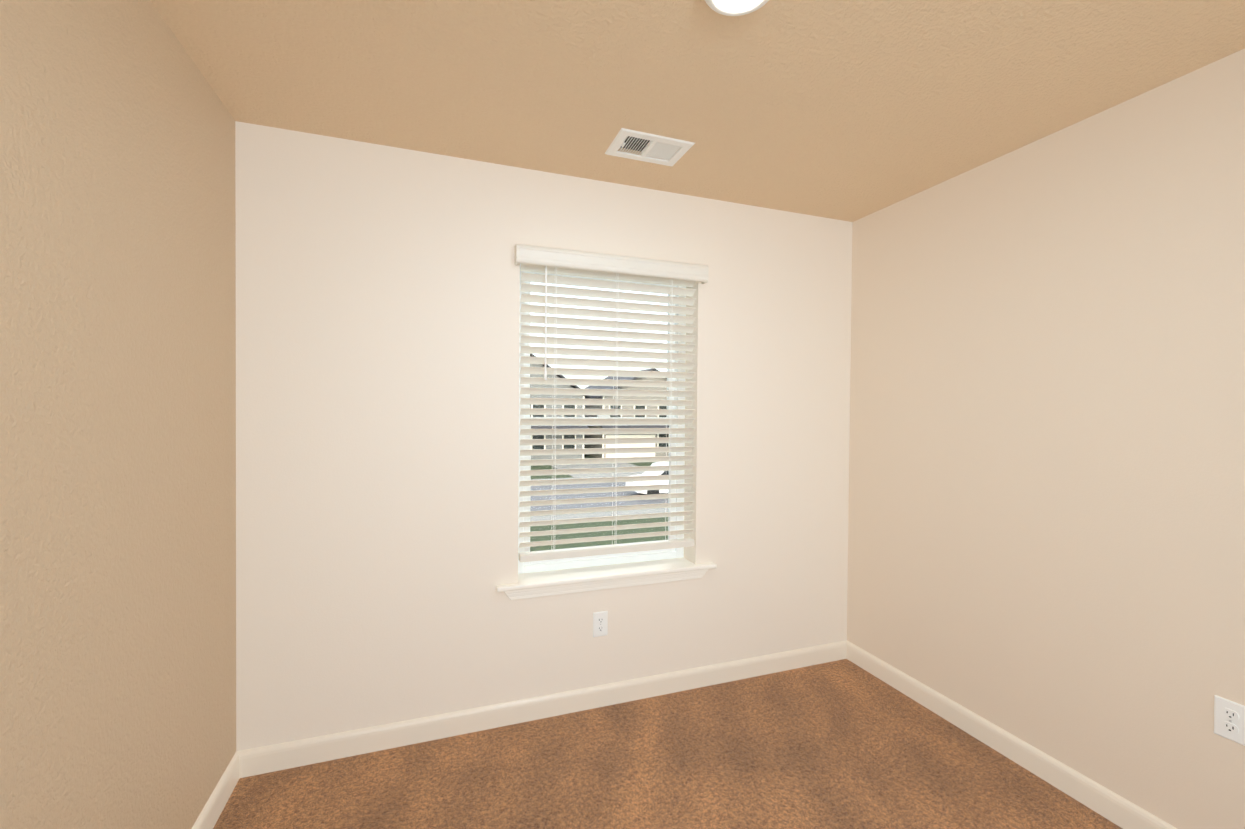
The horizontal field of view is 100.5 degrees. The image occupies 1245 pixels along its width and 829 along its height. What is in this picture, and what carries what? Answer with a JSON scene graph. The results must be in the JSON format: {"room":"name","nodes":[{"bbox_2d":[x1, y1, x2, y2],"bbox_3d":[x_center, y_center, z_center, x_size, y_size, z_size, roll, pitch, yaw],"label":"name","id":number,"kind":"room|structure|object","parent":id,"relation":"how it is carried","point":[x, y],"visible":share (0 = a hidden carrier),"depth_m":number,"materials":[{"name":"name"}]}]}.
{"room":"empty bedroom","nodes":[
{"label":"empty bedroom","id":0,"kind":"room"},
{"bbox_2d":[0,0,235,828],"bbox_3d":[-1.001,0.159,0.533,0.120,2.640,3.314,0,1,-20],"label":"wall","id":1,"kind":"structure","parent":0,"point":[117,437],"depth_m":1.20,"materials":[{"name":"beige paint"}]},
{"bbox_2d":[192,752,243,828],"bbox_3d":[-0.933,1.332,0.533,0.015,0.095,2.994,0,1,-20],"label":"baseboard","id":2,"kind":"structure","parent":1,"relation":"attached to","point":[208,817],"depth_m":1.78,"materials":[{"name":"beige paint"}]},
{"bbox_2d":[235,121,852,750],"bbox_3d":[-0.117,0.141,2.506,3.121,2.640,0.200,0,1,-20],"label":"wall","id":3,"kind":"structure","parent":0,"point":[377,411],"depth_m":2.19,"materials":[{"name":"beige paint"}]},
{"bbox_2d":[236,640,847,776],"bbox_3d":[-0.091,1.315,2.420,2.820,0.095,0.015,0,1,-20],"label":"baseboard","id":4,"kind":"structure","parent":3,"relation":"attached to","point":[287,755],"depth_m":2.28,"materials":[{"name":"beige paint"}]},
{"bbox_2d":[593,611,607,636],"bbox_3d":[-0.103,0.978,2.413,0.070,0.114,0.008,0,1,-20],"label":"electrical outlet","id":5,"kind":"object","parent":3,"relation":"attached to","point":[600,623],"visible":1,"depth_m":2.41,"materials":[{"name":"white plastic"}]},
{"bbox_2d":[518,264,685,573],"bbox_3d":[-0.100,0.017,2.584,0.878,1.494,0.080,0,1,-20],"label":"window","id":6,"kind":"structure","parent":3,"relation":"in","point":[570,563],"depth_m":2.55,"materials":[{"name":"white plastic"}]},
{"bbox_2d":[515,244,708,561],"bbox_3d":[-0.041,-0.037,2.428,0.927,1.392,0.117,0,1,-20],"label":"window blinds","id":7,"kind":"object","parent":6,"relation":"attached to","point":[540,259],"visible":1,"depth_m":2.43,"materials":[{"name":"white plastic"}]},
{"bbox_2d":[504,569,707,599],"bbox_3d":[-0.045,0.792,2.424,1.008,0.050,0.020,0,1,-20],"label":"trim","id":8,"kind":"structure","parent":3,"relation":"attached to","point":[584,587],"depth_m":2.40,"materials":[{"name":"beige paint"}]},
{"bbox_2d":[496,557,716,591],"bbox_3d":[-0.061,0.755,2.479,1.077,0.022,0.166,0,1,-20],"label":"window sill","id":9,"kind":"structure","parent":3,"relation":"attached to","point":[531,580],"depth_m":2.44,"materials":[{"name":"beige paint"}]},
{"bbox_2d":[530,482,667,510],"bbox_3d":[9.700,4.348,32.175,280.000,0.028,8.000,0,1,-20],"label":"street","id":10,"kind":"structure","parent":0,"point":[587,495],"depth_m":27.01,"materials":[{"name":"grey asphalt"}]},
{"bbox_2d":[625,462,668,494],"bbox_3d":[2.628,3.466,27.915,4.600,1.675,1.874,0,1,-20],"label":"car","id":11,"kind":"object","parent":10,"relation":"on","point":[638,483],"depth_m":26.76,"materials":[{"name":"white paint"}]},
{"bbox_2d":[213,659,1121,828],"bbox_3d":[0.401,1.434,1.057,3.121,0.100,3.314,0,1,-20],"label":"floor","id":12,"kind":"structure","parent":0,"point":[843,744],"depth_m":1.96,"materials":[{"name":"carpet"}]},
{"bbox_2d":[150,0,1244,221],"bbox_3d":[0.421,-1.106,1.025,3.121,0.100,3.314,0,1,-20],"label":"ceiling","id":13,"kind":"structure","parent":0,"point":[850,110],"depth_m":1.63,"materials":[{"name":"beige paint"}]},
{"bbox_2d":[605,128,694,165],"bbox_3d":[0.107,-1.126,2.082,0.308,0.132,0.207,0,1,-20],"label":"ceiling vent","id":14,"kind":"object","parent":13,"relation":"in","point":[672,151],"visible":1,"depth_m":2.08,"materials":[{"name":"white metal"}]},
{"bbox_2d":[705,0,768,15],"bbox_3d":[0.289,-1.048,1.268,0.188,0.024,0.188,0,1,-20],"label":"recessed light","id":15,"kind":"object","parent":13,"relation":"in","point":[733,7],"visible":1,"depth_m":1.32,"materials":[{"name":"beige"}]},
{"bbox_2d":[847,49,1244,828],"bbox_3d":[1.823,0.169,1.549,0.120,2.640,3.314,0,1,-20],"label":"wall","id":16,"kind":"structure","parent":0,"point":[1047,463],"depth_m":1.87,"materials":[{"name":"beige paint"}]},
{"bbox_2d":[848,641,1176,828],"bbox_3d":[1.763,1.341,1.504,0.015,0.095,2.994,0,1,-20],"label":"baseboard","id":17,"kind":"structure","parent":16,"relation":"attached to","point":[1115,808],"depth_m":2.04,"materials":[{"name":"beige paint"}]},
{"bbox_2d":[1214,695,1244,745],"bbox_3d":[1.768,0.890,1.504,0.008,0.114,0.070,0,1,-20],"label":"electrical outlet","id":18,"kind":"object","parent":16,"relation":"attached to","point":[1229,719],"visible":1,"depth_m":1.50,"materials":[{"name":"white plastic"}]},
{"label":"outside","id":19,"kind":"structure","parent":0,"visible":0},
{"bbox_2d":[530,455,667,551],"bbox_3d":[-18.850,3.275,111.483,280.000,0.300,217.406,0,1,-20],"label":"lawn","id":20,"kind":"structure","parent":19,"point":[593,524],"depth_m":19.69,"materials":[{"name":"green plant"}]},
{"bbox_2d":[530,354,590,459],"bbox_3d":[-10.326,-0.848,48.880,11.700,9.670,13.750,0,1,-20],"label":"house","id":21,"kind":"structure","parent":20,"relation":"on","point":[534,457],"depth_m":44.51,"materials":[{"name":"grey"}]},
{"bbox_2d":[530,463,667,520],"bbox_3d":[10.733,4.383,29.305,280.000,0.048,39.900,0,1,-20],"label":"sidewalk","id":22,"kind":"structure","parent":20,"relation":"on","point":[599,514],"depth_m":33.29,"materials":[{"name":"grey concrete"}]},
{"bbox_2d":[584,368,668,457],"bbox_3d":[0.818,-0.159,52.903,10.400,8.370,13.750,0,1,-20],"label":"house","id":23,"kind":"structure","parent":20,"relation":"on","point":[627,426],"depth_m":47.26,"materials":[{"name":"grey"}]}
]}

